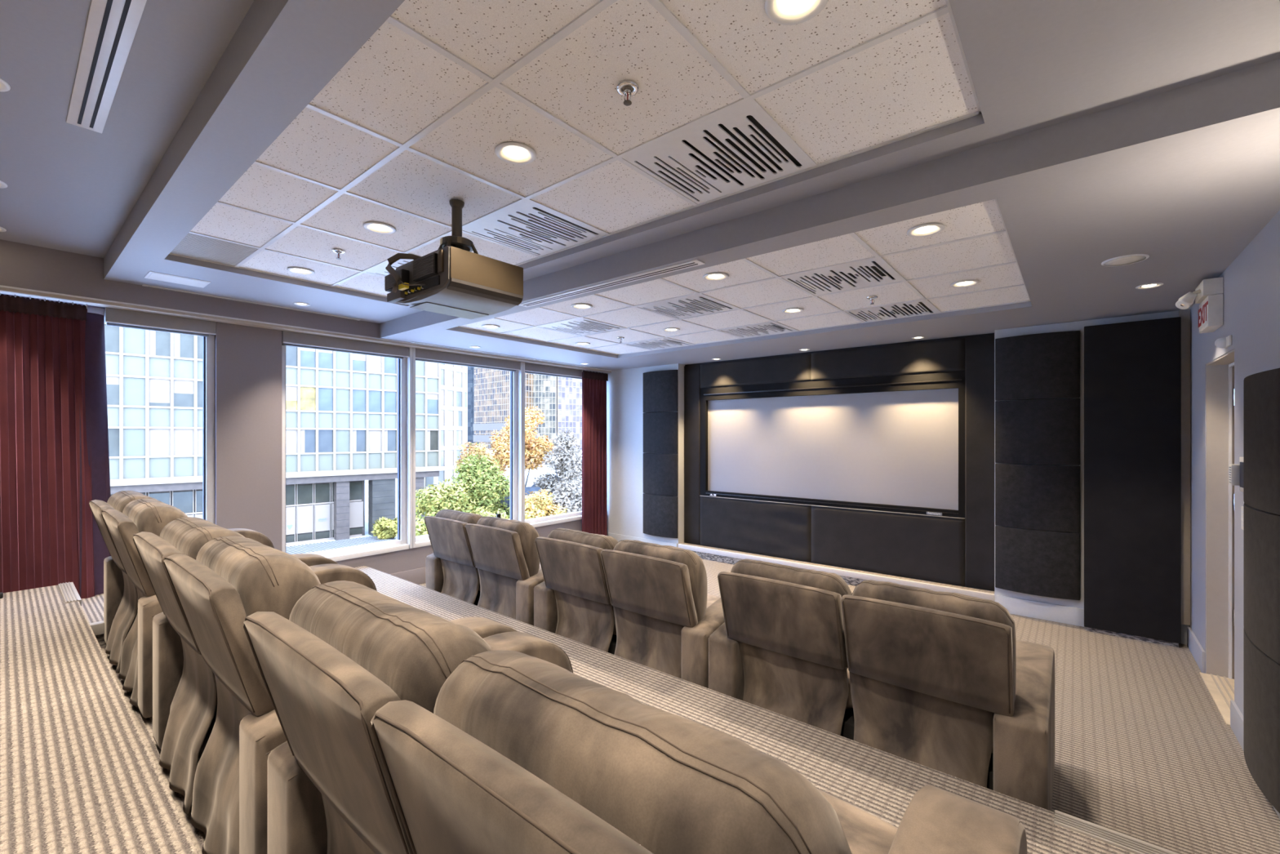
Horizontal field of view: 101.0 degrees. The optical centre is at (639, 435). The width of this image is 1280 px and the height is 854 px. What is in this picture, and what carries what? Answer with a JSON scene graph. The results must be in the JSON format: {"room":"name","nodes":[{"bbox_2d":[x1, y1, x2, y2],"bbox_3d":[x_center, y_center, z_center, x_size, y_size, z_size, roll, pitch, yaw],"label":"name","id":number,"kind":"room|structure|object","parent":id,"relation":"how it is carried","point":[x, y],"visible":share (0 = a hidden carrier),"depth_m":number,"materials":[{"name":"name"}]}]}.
{"room":"home theater","nodes":[
{"label":"home theater","id":0,"kind":"room"},
{"bbox_2d":[80,593,106,647],"bbox_3d":[-3.397,1.231,3.810,0.890,0.158,0.949,0,0,40],"label":"step","id":1,"kind":"structure","parent":0,"point":[92,607],"depth_m":3.41,"materials":[{"name":"carpet"}]},
{"bbox_2d":[0,582,197,853],"bbox_3d":[-2.588,1.405,0.847,6.430,0.829,2.612,0,0,40],"label":"floor","id":2,"kind":"structure","parent":0,"point":[79,775],"depth_m":1.66,"materials":[{"name":"carpet"}]},
{"bbox_2d":[0,0,254,257],"bbox_3d":[-2.418,-1.323,0.809,6.160,0.115,2.770,0,0,40],"label":"ceiling","id":3,"kind":"structure","parent":0,"point":[71,188],"depth_m":2.06,"materials":[{"name":"grey paint"}]},
{"bbox_2d":[66,0,146,133],"bbox_3d":[-1.591,-1.262,1.597,1.787,0.010,0.102,0,0,40],"label":"ceiling vent","id":4,"kind":"object","parent":3,"relation":"in","point":[112,25],"visible":1,"depth_m":1.76,"materials":[{"name":"white metal"}]},
{"bbox_2d":[3,293,582,573],"bbox_3d":[-3.109,0.220,5.093,0.280,3.200,8.500,0,0,40],"label":"wall","id":5,"kind":"structure","parent":0,"point":[248,359],"depth_m":4.58,"materials":[{"name":"paint"}]},
{"bbox_2d":[25,297,214,524],"bbox_3d":[-4.174,0.138,3.697,0.175,2.155,1.890,0,0,40],"label":"window","id":6,"kind":"structure","parent":5,"relation":"in","point":[208,343],"depth_m":4.39,"materials":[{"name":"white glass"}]},
{"bbox_2d":[0,239,610,370],"bbox_3d":[-3.121,-1.175,4.954,0.400,0.410,8.270,0,0,40],"label":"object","id":7,"kind":"structure","parent":5,"relation":"attached to","point":[22,265],"depth_m":3.79,"materials":[{"name":"paint"}]},
{"bbox_2d":[0,284,612,561],"bbox_3d":[-2.998,0.122,5.024,0.300,2.185,7.735,0,0,40],"label":"window","id":8,"kind":"structure","parent":5,"relation":"in","point":[399,544],"depth_m":5.15,"materials":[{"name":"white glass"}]},
{"bbox_2d":[0,292,111,598],"bbox_3d":[-4.247,0.184,3.385,0.113,2.232,1.260,0,0,36],"label":"curtain","id":9,"kind":"object","parent":8,"relation":"hanging from","point":[55,454],"visible":0.84,"depth_m":3.62,"materials":[{"name":"fabric"}]},
{"bbox_2d":[104,306,216,337],"bbox_3d":[-3.748,-0.877,4.146,0.092,0.125,0.645,0,0,40],"label":"roller blind","id":10,"kind":"object","parent":8,"relation":"attached to","point":[113,317],"visible":0.98,"depth_m":4.10,"materials":[{"name":"fabric"}]},
{"bbox_2d":[281,330,408,359],"bbox_3d":[-2.868,-0.877,5.212,0.092,0.125,1.160,0,0,40],"label":"roller blind","id":11,"kind":"object","parent":8,"relation":"attached to","point":[288,338],"visible":0.97,"depth_m":5.12,"materials":[{"name":"fabric"}]},
{"bbox_2d":[415,347,520,371],"bbox_3d":[-2.010,-0.877,6.251,0.092,0.125,1.395,0,0,40],"label":"roller blind","id":12,"kind":"object","parent":8,"relation":"attached to","point":[424,355],"visible":0.81,"depth_m":6.16,"materials":[{"name":"fabric"}]},
{"bbox_2d":[524,362,600,379],"bbox_3d":[-1.041,-0.877,7.426,0.092,0.125,1.510,0,0,40],"label":"roller blind","id":13,"kind":"object","parent":8,"relation":"attached to","point":[531,368],"visible":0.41,"depth_m":7.20,"materials":[{"name":"fabric"}]},
{"bbox_2d":[582,369,608,535],"bbox_3d":[-0.656,0.334,7.729,0.060,2.532,0.536,0,0,40],"label":"curtain","id":14,"kind":"object","parent":8,"relation":"hanging from","point":[594,504],"visible":0.91,"depth_m":7.72,"materials":[{"name":"fabric"}]},
{"bbox_2d":[389,566,426,584],"bbox_3d":[-1.636,1.532,6.649,0.014,0.175,3.505,0,0,40],"label":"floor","id":15,"kind":"structure","parent":5,"relation":"attached to","point":[418,575],"depth_m":5.68,"materials":[{"name":"carpet"}]},
{"bbox_2d":[406,346,415,548],"bbox_3d":[-2.498,0.133,5.704,0.165,2.155,0.060,0,0,40],"label":"trim","id":16,"kind":"structure","parent":5,"relation":"attached to","point":[411,361],"depth_m":5.66,"materials":[{"name":"white metal"}]},
{"bbox_2d":[415,370,517,547],"bbox_3d":[-2.044,0.138,6.279,0.175,2.155,1.405,0,0,40],"label":"window","id":17,"kind":"structure","parent":5,"relation":"in","point":[420,540],"depth_m":6.78,"materials":[{"name":"white metal"}]},
{"bbox_2d":[517,361,524,522],"bbox_3d":[-1.566,0.133,6.834,0.165,2.155,0.060,0,0,40],"label":"trim","id":18,"kind":"structure","parent":5,"relation":"attached to","point":[521,374],"depth_m":6.78,"materials":[{"name":"white metal"}]},
{"bbox_2d":[524,511,582,527],"bbox_3d":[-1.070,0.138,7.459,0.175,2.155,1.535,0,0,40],"label":"windowsill","id":19,"kind":"structure","parent":5,"relation":"in","point":[568,517],"depth_m":7.27,"materials":[{"name":"white metal"}]},
{"bbox_2d":[101,565,1178,853],"bbox_3d":[-1.020,1.560,2.551,6.180,0.520,2.038,0,0,40],"label":"floor","id":20,"kind":"structure","parent":0,"point":[881,784],"depth_m":2.20,"materials":[{"name":"carpet"}]},
{"bbox_2d":[88,490,337,717],"bbox_3d":[-2.516,0.822,3.149,1.440,0.977,0.988,0,0,40],"label":"loveseat","id":21,"kind":"object","parent":20,"relation":"on","point":[131,602],"visible":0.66,"depth_m":2.69,"materials":[{"name":"fabric"}]},
{"bbox_2d":[106,490,157,512],"bbox_3d":[-2.954,0.581,3.108,0.603,0.492,0.226,0,0,40],"label":"cushion","id":22,"kind":"object","parent":21,"relation":"on","point":[118,500],"depth_m":2.98,"materials":[{"name":"fabric"}]},
{"bbox_2d":[122,498,187,536],"bbox_3d":[-2.474,0.580,2.711,0.603,0.493,0.226,0,0,40],"label":"cushion","id":23,"kind":"object","parent":21,"relation":"on","point":[148,515],"depth_m":2.52,"materials":[{"name":"fabric"}]},
{"bbox_2d":[133,516,517,853],"bbox_3d":[-1.245,0.822,2.100,1.440,0.977,0.988,0,0,40],"label":"loveseat","id":24,"kind":"object","parent":20,"relation":"on","point":[212,704],"visible":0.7,"depth_m":1.64,"materials":[{"name":"fabric"}]},
{"bbox_2d":[160,516,244,559],"bbox_3d":[-1.683,0.581,2.059,0.603,0.492,0.226,0,0,40],"label":"cushion","id":25,"kind":"object","parent":24,"relation":"on","point":[188,535],"depth_m":1.92,"materials":[{"name":"fabric"}]},
{"bbox_2d":[195,535,320,619],"bbox_3d":[-1.202,0.580,1.662,0.603,0.493,0.226,0,0,40],"label":"cushion","id":26,"kind":"object","parent":24,"relation":"on","point":[264,578],"depth_m":1.47,"materials":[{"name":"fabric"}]},
{"bbox_2d":[243,580,1027,853],"bbox_3d":[-0.082,0.822,1.141,1.440,0.977,0.988,0,0,40],"label":"loveseat","id":27,"kind":"object","parent":20,"relation":"on","point":[406,729],"visible":1,"depth_m":0.72,"materials":[{"name":"fabric"}]},
{"bbox_2d":[288,580,492,713],"bbox_3d":[-0.520,0.581,1.100,0.603,0.492,0.226,0,0,40],"label":"cushion","id":28,"kind":"object","parent":27,"relation":"on","point":[411,650],"depth_m":0.95,"materials":[{"name":"fabric"}]},
{"bbox_2d":[433,649,852,853],"bbox_3d":[-0.040,0.580,0.703,0.603,0.493,0.226,0,0,40],"label":"cushion","id":29,"kind":"object","parent":27,"relation":"on","point":[670,783],"depth_m":0.58,"materials":[{"name":"fabric"}]},
{"bbox_2d":[817,788,897,853],"bbox_3d":[0.158,0.909,1.000,0.539,0.226,0.732,0,0,40],"label":"seat cushion","id":30,"kind":"object","parent":27,"relation":"on","point":[865,833],"depth_m":1.08,"materials":[{"name":"fabric"}]},
{"bbox_2d":[103,0,1279,323],"bbox_3d":[-0.919,-1.248,2.625,6.160,0.265,1.940,0,0,40],"label":"ceiling","id":31,"kind":"structure","parent":0,"point":[317,121],"depth_m":1.81,"materials":[{"name":"grey paint"}]},
{"bbox_2d":[144,271,211,288],"bbox_3d":[-3.314,-1.113,3.785,0.230,0.006,0.330,0,0,40],"label":"access panel","id":32,"kind":"object","parent":31,"relation":"attached to","point":[150,275],"visible":1,"depth_m":3.76,"materials":[{"name":"white metal"}]},
{"bbox_2d":[170,232,257,266],"bbox_3d":[-2.681,-1.167,3.307,0.565,0.024,0.370,0,0,40],"label":"tile","id":33,"kind":"object","parent":31,"relation":"in","point":[192,246],"visible":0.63,"depth_m":3.30,"materials":[{"name":"tile"}]},
{"bbox_2d":[142,284,360,320],"bbox_3d":[-3.199,-1.112,4.506,0.040,0.010,1.540,0,0,40],"label":"ceiling vent","id":34,"kind":"object","parent":31,"relation":"in","point":[143,285],"visible":1,"depth_m":4.38,"materials":[{"name":"white metal"}]},
{"bbox_2d":[363,222,395,234],"bbox_3d":[-1.450,-1.154,2.940,0.166,0.010,0.166,0,0,40],"label":"recessed light","id":35,"kind":"object","parent":31,"relation":"in","point":[375,227],"visible":1,"depth_m":2.94,"materials":[{"name":"glass"}]},
{"bbox_2d":[367,258,413,276],"bbox_3d":[-1.534,-1.169,3.778,0.601,0.025,0.601,0,0,40],"label":"tile","id":36,"kind":"structure","parent":31,"relation":"attached to","point":[380,270],"depth_m":3.63,"materials":[{"name":"tile"}]},
{"bbox_2d":[437,199,478,253],"bbox_3d":[-0.908,-0.995,2.616,0.229,0.321,0.294,0,0,-43],"label":"mount","id":37,"kind":"object","parent":31,"relation":"attached to","point":[455,240],"visible":0.59,"depth_m":2.59,"materials":[{"name":"metal"}]},
{"bbox_2d":[384,245,523,319],"bbox_3d":[-0.935,-0.741,2.580,0.534,0.228,0.496,0,0,40],"label":"projector","id":38,"kind":"object","parent":37,"relation":"hanging from","point":[450,280],"visible":1,"depth_m":2.46,"materials":[{"name":"brown metal"}]},
{"bbox_2d":[494,142,536,164],"bbox_3d":[-0.509,-1.154,2.164,0.166,0.010,0.166,0,0,40],"label":"recessed light","id":39,"kind":"object","parent":31,"relation":"in","point":[513,155],"visible":1,"depth_m":2.16,"materials":[{"name":"glass"}]},
{"bbox_2d":[462,200,605,256],"bbox_3d":[-0.601,-1.169,3.008,0.601,0.025,0.601,0,0,40],"label":"ceiling air vent","id":40,"kind":"structure","parent":31,"relation":"attached to","point":[526,226],"depth_m":2.98,"materials":[{"name":"white metal"}]},
{"bbox_2d":[616,80,639,106],"bbox_3d":[-0.041,-1.131,1.758,0.076,0.052,0.075,0,0,40],"label":"sprinkler","id":41,"kind":"object","parent":31,"relation":"attached to","point":[627,92],"visible":1,"depth_m":1.75,"materials":[{"name":"silver metal"}]},
{"bbox_2d":[622,102,811,204],"bbox_3d":[0.333,-1.169,2.237,0.601,0.025,0.601,0,0,40],"label":"ceiling air vent","id":42,"kind":"structure","parent":31,"relation":"attached to","point":[735,149],"depth_m":2.20,"materials":[{"name":"white metal"}]},
{"bbox_2d":[764,0,828,25],"bbox_3d":[0.416,-1.154,1.400,0.166,0.010,0.166,0,0,40],"label":"recessed light","id":43,"kind":"object","parent":31,"relation":"in","point":[784,12],"visible":1,"depth_m":1.43,"materials":[{"name":"glass"}]},
{"bbox_2d":[379,58,1279,370],"bbox_3d":[0.878,-1.175,4.804,6.160,0.410,3.710,0,0,40],"label":"ceiling","id":44,"kind":"structure","parent":0,"point":[1184,178],"depth_m":2.82,"materials":[{"name":"grey paint"}]},
{"bbox_2d":[538,318,623,335],"bbox_3d":[-0.552,-1.026,4.967,0.601,0.025,0.606,0,0,40],"label":"air vent","id":45,"kind":"structure","parent":44,"relation":"attached to","point":[580,326],"depth_m":4.96,"materials":[{"name":"white metal"}]},
{"bbox_2d":[519,259,705,306],"bbox_3d":[-0.270,-0.967,3.443,1.580,0.010,0.088,0,0,40],"label":"ceiling vent","id":46,"kind":"object","parent":44,"relation":"in","point":[693,263],"visible":0.84,"depth_m":3.32,"materials":[{"name":"white metal"}]},
{"bbox_2d":[623,337,690,350],"bbox_3d":[0.205,-1.026,5.885,0.601,0.025,0.556,0,0,40],"label":"tile","id":47,"kind":"structure","parent":44,"relation":"attached to","point":[664,343],"depth_m":5.87,"materials":[{"name":"white metal"}]},
{"bbox_2d":[637,294,737,319],"bbox_3d":[0.381,-1.026,4.197,0.601,0.025,0.606,0,0,40],"label":"tile","id":48,"kind":"structure","parent":44,"relation":"attached to","point":[695,305],"depth_m":4.18,"materials":[{"name":"white metal"}]},
{"bbox_2d":[718,322,796,337],"bbox_3d":[1.138,-1.026,5.115,0.601,0.025,0.556,0,0,40],"label":"vent","id":49,"kind":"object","parent":44,"relation":"attached to","point":[758,330],"depth_m":5.11,"materials":[{"name":"white metal"}]},
{"bbox_2d":[782,258,901,295],"bbox_3d":[1.314,-1.026,3.427,0.601,0.025,0.606,0,0,40],"label":"tile","id":50,"kind":"structure","parent":44,"relation":"attached to","point":[870,273],"depth_m":3.42,"materials":[{"name":"white metal"}]},
{"bbox_2d":[845,300,937,322],"bbox_3d":[2.071,-1.026,4.345,0.601,0.025,0.556,0,0,40],"label":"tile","id":51,"kind":"structure","parent":44,"relation":"attached to","point":[899,310],"depth_m":4.35,"materials":[{"name":"white metal"}]},
{"bbox_2d":[906,222,945,236],"bbox_3d":[1.409,-1.011,2.603,0.166,0.010,0.166,0,0,40],"label":"recessed light","id":52,"kind":"object","parent":44,"relation":"in","point":[926,229],"visible":1,"depth_m":2.60,"materials":[{"name":"glass"}]},
{"bbox_2d":[1101,253,1149,266],"bbox_3d":[2.683,-0.967,2.920,0.196,0.009,0.196,0,0,40],"label":"ceiling speaker","id":53,"kind":"object","parent":44,"relation":"attached to","point":[1135,258],"visible":1,"depth_m":2.90,"materials":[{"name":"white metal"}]},
{"bbox_2d":[678,542,994,600],"bbox_3d":[1.984,1.546,6.113,3.571,0.147,0.284,0,0,40],"label":"baseboard","id":54,"kind":"structure","parent":0,"point":[851,576],"depth_m":5.77,"materials":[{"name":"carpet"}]},
{"bbox_2d":[419,558,1279,853],"bbox_3d":[0.863,1.720,4.817,6.700,0.200,3.870,0,0,40],"label":"floor","id":55,"kind":"structure","parent":0,"point":[1144,751],"depth_m":2.73,"materials":[{"name":"carpet"}]},
{"bbox_2d":[423,509,544,626],"bbox_3d":[-1.081,1.132,4.549,1.440,0.977,0.988,0,0,39],"label":"loveseat","id":56,"kind":"object","parent":55,"relation":"on","point":[491,563],"visible":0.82,"depth_m":4.12,"materials":[{"name":"fabric"}]},
{"bbox_2d":[435,509,482,571],"bbox_3d":[-1.518,0.891,4.504,0.603,0.492,0.226,0,0,39],"label":"cushion","id":57,"kind":"object","parent":56,"relation":"on","point":[449,556],"depth_m":4.40,"materials":[{"name":"fabric"}]},
{"bbox_2d":[476,515,539,576],"bbox_3d":[-1.035,0.890,4.111,0.603,0.493,0.226,0,0,39],"label":"cushion","id":58,"kind":"object","parent":56,"relation":"on","point":[526,562],"depth_m":3.94,"materials":[{"name":"fabric"}]},
{"bbox_2d":[533,528,724,688],"bbox_3d":[0.064,1.132,3.605,1.440,0.977,0.988,0,0,40],"label":"loveseat","id":59,"kind":"object","parent":55,"relation":"on","point":[647,604],"visible":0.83,"depth_m":3.18,"materials":[{"name":"fabric"}]},
{"bbox_2d":[547,528,617,608],"bbox_3d":[-0.374,0.891,3.563,0.603,0.492,0.226,0,0,40],"label":"cushion","id":60,"kind":"object","parent":59,"relation":"on","point":[580,591],"depth_m":3.46,"materials":[{"name":"fabric"}]},
{"bbox_2d":[613,539,706,621],"bbox_3d":[0.106,0.890,3.167,0.603,0.493,0.226,0,0,40],"label":"cushion","id":61,"kind":"object","parent":59,"relation":"on","point":[629,604],"depth_m":3.02,"materials":[{"name":"fabric"}]},
{"bbox_2d":[706,593,720,607],"bbox_3d":[0.304,1.219,3.463,0.539,0.226,0.732,0,0,40],"label":"seat cushion","id":62,"kind":"object","parent":59,"relation":"on","point":[711,598],"depth_m":3.57,"materials":[{"name":"fabric"}]},
{"bbox_2d":[708,558,1055,810],"bbox_3d":[1.181,1.132,2.683,1.440,0.977,0.988,0,0,40],"label":"loveseat","id":63,"kind":"object","parent":55,"relation":"on","point":[944,682],"visible":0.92,"depth_m":2.24,"materials":[{"name":"fabric"}]},
{"bbox_2d":[730,558,852,669],"bbox_3d":[0.743,0.891,2.641,0.603,0.492,0.226,0,0,40],"label":"cushion","id":64,"kind":"object","parent":63,"relation":"on","point":[780,646],"depth_m":2.55,"materials":[{"name":"fabric"}]},
{"bbox_2d":[845,667,853,709],"bbox_3d":[0.997,1.219,2.892,0.539,0.226,0.732,0,0,40],"label":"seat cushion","id":65,"kind":"object","parent":63,"relation":"on","point":[849,704],"depth_m":2.47,"materials":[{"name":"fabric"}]},
{"bbox_2d":[852,579,1016,702],"bbox_3d":[1.224,0.890,2.244,0.603,0.493,0.226,0,0,40],"label":"cushion","id":66,"kind":"object","parent":63,"relation":"on","point":[898,678],"depth_m":2.16,"materials":[{"name":"fabric"}]},
{"bbox_2d":[604,310,1189,644],"bbox_3d":[2.000,0.295,6.219,6.730,2.850,0.460,0,0,40],"label":"wall","id":67,"kind":"structure","parent":0,"point":[953,550],"depth_m":5.88,"materials":[{"name":"paint"}]},
{"bbox_2d":[643,493,677,537],"bbox_3d":[0.260,1.111,7.301,0.600,0.567,0.086,0,0,40],"label":"acoustic panel","id":68,"kind":"object","parent":67,"relation":"attached to","point":[660,512],"visible":1,"depth_m":7.23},
{"bbox_2d":[643,453,677,496],"bbox_3d":[0.260,0.539,7.301,0.600,0.567,0.086,0,0,40],"label":"acoustic panel","id":69,"kind":"object","parent":67,"relation":"attached to","point":[660,470],"visible":1,"depth_m":7.23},
{"bbox_2d":[643,411,677,453],"bbox_3d":[0.260,-0.032,7.301,0.600,0.567,0.086,0,0,40],"label":"acoustic panel","id":70,"kind":"object","parent":67,"relation":"attached to","point":[660,428],"visible":1,"depth_m":7.23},
{"bbox_2d":[643,369,677,413],"bbox_3d":[0.260,-0.603,7.301,0.600,0.567,0.086,0,0,40],"label":"acoustic panel","id":71,"kind":"object","parent":67,"relation":"attached to","point":[660,387],"visible":1,"depth_m":7.23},
{"bbox_2d":[700,370,964,518],"bbox_3d":[2.006,0.088,6.138,3.060,1.440,0.078,0,0,40],"label":"projection screen","id":72,"kind":"object","parent":67,"relation":"on","point":[895,442],"visible":1,"depth_m":5.94,"materials":[{"name":"white fabric"}]},
{"bbox_2d":[607,532,1084,626],"bbox_3d":[1.614,1.545,6.230,5.560,0.150,0.014,0,0,40],"label":"baseboard","id":73,"kind":"structure","parent":67,"relation":"attached to","point":[1020,606],"depth_m":4.67,"materials":[{"name":"paint"}]},
{"bbox_2d":[995,525,1079,599],"bbox_3d":[3.483,1.116,4.642,0.600,0.568,0.086,0,0,40],"label":"acoustic panel","id":74,"kind":"object","parent":67,"relation":"attached to","point":[1045,563],"visible":0.98,"depth_m":4.60,"materials":[{"name":"fabric"}]},
{"bbox_2d":[995,463,1079,533],"bbox_3d":[3.483,0.543,4.642,0.600,0.568,0.086,0,0,40],"label":"acoustic panel","id":75,"kind":"object","parent":67,"relation":"attached to","point":[1042,497],"visible":1,"depth_m":4.60,"materials":[{"name":"fabric"}]},
{"bbox_2d":[995,398,1079,465],"bbox_3d":[3.483,-0.029,4.642,0.600,0.568,0.086,0,0,40],"label":"acoustic panel","id":76,"kind":"object","parent":67,"relation":"attached to","point":[1028,431],"visible":1,"depth_m":4.60,"materials":[{"name":"fabric"}]},
{"bbox_2d":[995,330,1079,400],"bbox_3d":[3.483,-0.602,4.642,0.600,0.568,0.086,0,0,40],"label":"acoustic panel","id":77,"kind":"object","parent":67,"relation":"attached to","point":[1041,366],"visible":1,"depth_m":4.60,"materials":[{"name":"fabric"}]},
{"bbox_2d":[1084,316,1181,647],"bbox_3d":[3.927,0.360,4.228,0.564,2.520,0.111,0,0,40],"label":"acoustic panel","id":78,"kind":"object","parent":67,"relation":"attached to","point":[1132,370],"visible":1,"depth_m":4.17,"materials":[{"name":"fabric"}]},
{"bbox_2d":[1178,308,1190,625],"bbox_3d":[4.209,0.245,4.079,0.058,2.430,0.030,0,0,40],"label":"trim","id":79,"kind":"structure","parent":67,"relation":"attached to","point":[1184,314],"depth_m":4.06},
{"bbox_2d":[1189,210,1279,715],"bbox_3d":[1.894,0.220,1.030,0.250,3.200,8.600,0,0,40],"label":"wall","id":80,"kind":"structure","parent":0,"point":[1251,282],"depth_m":2.85,"materials":[{"name":"paint"}]},
{"bbox_2d":[1175,276,1223,333],"bbox_3d":[3.487,-0.797,3.301,0.181,0.285,0.311,0,0,40],"label":"exit sign","id":81,"kind":"object","parent":80,"relation":"attached to","point":[1209,294],"visible":1,"depth_m":3.18,"materials":[{"name":"white plastic"}]},
{"bbox_2d":[1175,293,1197,309],"bbox_3d":[3.492,-0.853,3.370,0.101,0.094,0.078,0,0,40],"label":"lamp","id":82,"kind":"object","parent":81,"relation":"attached to","point":[1181,305],"depth_m":3.38,"materials":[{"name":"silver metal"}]},
{"bbox_2d":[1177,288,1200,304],"bbox_3d":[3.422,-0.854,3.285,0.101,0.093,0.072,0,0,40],"label":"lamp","id":83,"kind":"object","parent":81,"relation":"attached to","point":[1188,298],"depth_m":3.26,"materials":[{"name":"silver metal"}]},
{"bbox_2d":[1199,349,1234,726],"bbox_3d":[3.629,0.570,3.196,0.230,2.100,0.850,0,0,40],"label":"doorway","id":84,"kind":"structure","parent":80,"relation":"in","point":[1219,678],"depth_m":3.52,"materials":[{"name":"paint"}]},
{"bbox_2d":[1186,626,1279,818],"bbox_3d":[3.115,1.545,2.719,0.016,0.150,3.480,0,0,40],"label":"baseboard","id":85,"kind":"structure","parent":80,"relation":"attached to","point":[1193,645],"depth_m":2.92,"materials":[{"name":"paint"}]},
{"bbox_2d":[1228,457,1243,491],"bbox_3d":[3.119,0.205,2.749,0.045,0.180,0.160,0,0,40],"label":"wall thermostat","id":86,"kind":"object","parent":80,"relation":"attached to","point":[1236,471],"visible":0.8,"depth_m":2.77,"materials":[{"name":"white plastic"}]},
{"bbox_2d":[1243,627,1279,813],"bbox_3d":[2.792,1.242,2.377,0.054,0.602,0.620,0,0,40],"label":"acoustic panel","id":87,"kind":"object","parent":80,"relation":"attached to","point":[1261,673],"visible":0.84,"depth_m":2.28,"materials":[{"name":"fabric"}]},
{"bbox_2d":[1243,502,1279,664],"bbox_3d":[2.792,0.634,2.377,0.054,0.602,0.620,0,0,40],"label":"acoustic panel","id":88,"kind":"object","parent":80,"relation":"attached to","point":[1261,529],"visible":0.89,"depth_m":2.28,"materials":[{"name":"fabric"}]},
{"bbox_2d":[1243,368,1279,515],"bbox_3d":[2.792,0.026,2.377,0.054,0.602,0.620,0,0,40],"label":"acoustic panel","id":89,"kind":"object","parent":80,"relation":"attached to","point":[1261,390],"visible":1,"depth_m":2.28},
{"label":"outside","id":90,"kind":"structure","parent":0,"visible":0},
{"bbox_2d":[285,449,582,546],"bbox_3d":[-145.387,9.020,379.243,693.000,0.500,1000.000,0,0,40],"label":"ground","id":91,"kind":"structure","parent":90,"point":[544,469],"depth_m":92.93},
{"bbox_2d":[104,323,440,545],"bbox_3d":[-36.848,-2.905,42.141,36.586,23.350,14.250,0,0,-43],"label":"office building","id":92,"kind":"structure","parent":91,"relation":"on","point":[341,408],"depth_m":42.35,"materials":[{"name":"stone"}]},
{"bbox_2d":[149,378,169,403],"bbox_3d":[-33.037,-3.041,36.294,1.055,1.638,0.019,0,0,-43],"label":"window blind","id":93,"kind":"object","parent":92,"relation":"hanging from","point":[159,388],"depth_m":36.28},
{"bbox_2d":[173,379,193,394],"bbox_3d":[-32.126,-3.393,37.157,1.055,0.935,0.019,0,0,-43],"label":"window blind","id":94,"kind":"object","parent":92,"relation":"hanging from","point":[180,386],"depth_m":37.13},
{"bbox_2d":[285,535,395,554],"bbox_3d":[-30.487,8.710,34.220,28.610,0.120,5.900,0,0,-43],"label":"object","id":95,"kind":"object","parent":91,"relation":"on","point":[314,547],"visible":0.11,"depth_m":41.56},
{"bbox_2d":[370,516,397,539],"bbox_3d":[-21.285,7.816,44.564,2.535,2.074,2.504,0,0,-8],"label":"shrub","id":96,"kind":"object","parent":91,"relation":"on","point":[387,528],"visible":0.92,"depth_m":43.79,"materials":[{"name":"green plant"}]},
{"bbox_2d":[424,363,467,489],"bbox_3d":[-34.766,-14.805,89.074,10.811,47.150,10.618,0,0,40],"label":"building","id":97,"kind":"structure","parent":91,"relation":"on","point":[454,378],"depth_m":87.86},
{"bbox_2d":[415,478,484,524],"bbox_3d":[-12.813,5.847,36.025,5.094,5.868,5.062,0,0,15],"label":"tree","id":98,"kind":"object","parent":91,"relation":"on","point":[430,502],"visible":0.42,"depth_m":34.85,"materials":[{"name":"green plant"}]},
{"bbox_2d":[467,366,474,447],"bbox_3d":[-110.906,-54.805,355.000,20.603,127.150,21.957,0,0,40],"label":"tower","id":99,"kind":"structure","parent":91,"relation":"on","point":[470,369],"depth_m":344.97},
{"bbox_2d":[453,440,506,478],"bbox_3d":[-15.390,4.630,52.162,5.126,8.297,4.583,0,0,9],"label":"tree","id":100,"kind":"object","parent":91,"relation":"on","point":[472,449],"visible":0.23,"depth_m":51.15,"materials":[{"name":"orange plant"}]},
{"bbox_2d":[451,453,510,519],"bbox_3d":[-11.782,5.067,39.933,4.871,7.425,6.252,0,0,5],"label":"tree","id":101,"kind":"object","parent":91,"relation":"on","point":[477,473],"visible":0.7,"depth_m":38.79,"materials":[{"name":"green plant"}]},
{"bbox_2d":[473,367,534,450],"bbox_3d":[-75.115,-59.805,309.781,53.825,137.150,23.994,0,0,40],"label":"tower","id":102,"kind":"structure","parent":91,"relation":"on","point":[491,386],"depth_m":306.30,"materials":[{"name":"glass"}]},
{"bbox_2d":[488,405,556,487],"bbox_3d":[-9.938,3.058,45.767,5.939,11.435,4.998,0,0,-38],"label":"tree","id":103,"kind":"object","parent":91,"relation":"on","point":[535,449],"visible":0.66,"depth_m":45.17,"materials":[{"name":"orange plant"}]},
{"bbox_2d":[533,373,556,447],"bbox_3d":[-54.918,-59.805,299.000,25.030,137.150,25.116,0,0,40],"label":"tower","id":104,"kind":"structure","parent":91,"relation":"on","point":[544,387],"depth_m":290.00,"materials":[{"name":"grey glass"}]},
{"bbox_2d":[524,488,567,519],"bbox_3d":[-6.495,6.152,33.863,4.084,5.261,3.860,0,0,-28],"label":"shrub","id":105,"kind":"object","parent":91,"relation":"on","point":[537,504],"visible":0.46,"depth_m":33.48,"materials":[{"name":"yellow plant"}]},
{"bbox_2d":[533,427,582,500],"bbox_3d":[-6.459,4.093,43.896,4.964,9.369,4.507,0,0,-10],"label":"tree","id":106,"kind":"object","parent":91,"relation":"on","point":[568,462],"visible":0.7,"depth_m":43.14,"materials":[{"name":"white plant"}]},
{"bbox_2d":[550,477,582,513],"bbox_3d":[-4.464,5.846,35.975,3.351,5.871,3.701,0,0,-15],"label":"shrub","id":107,"kind":"object","parent":91,"relation":"on","point":[566,499],"visible":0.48,"depth_m":35.34,"materials":[{"name":"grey plant"}]},
{"bbox_2d":[556,376,582,450],"bbox_3d":[-38.605,-59.805,308.273,25.244,137.150,34.290,0,0,40],"label":"tower","id":108,"kind":"structure","parent":91,"relation":"on","point":[569,390],"depth_m":296.66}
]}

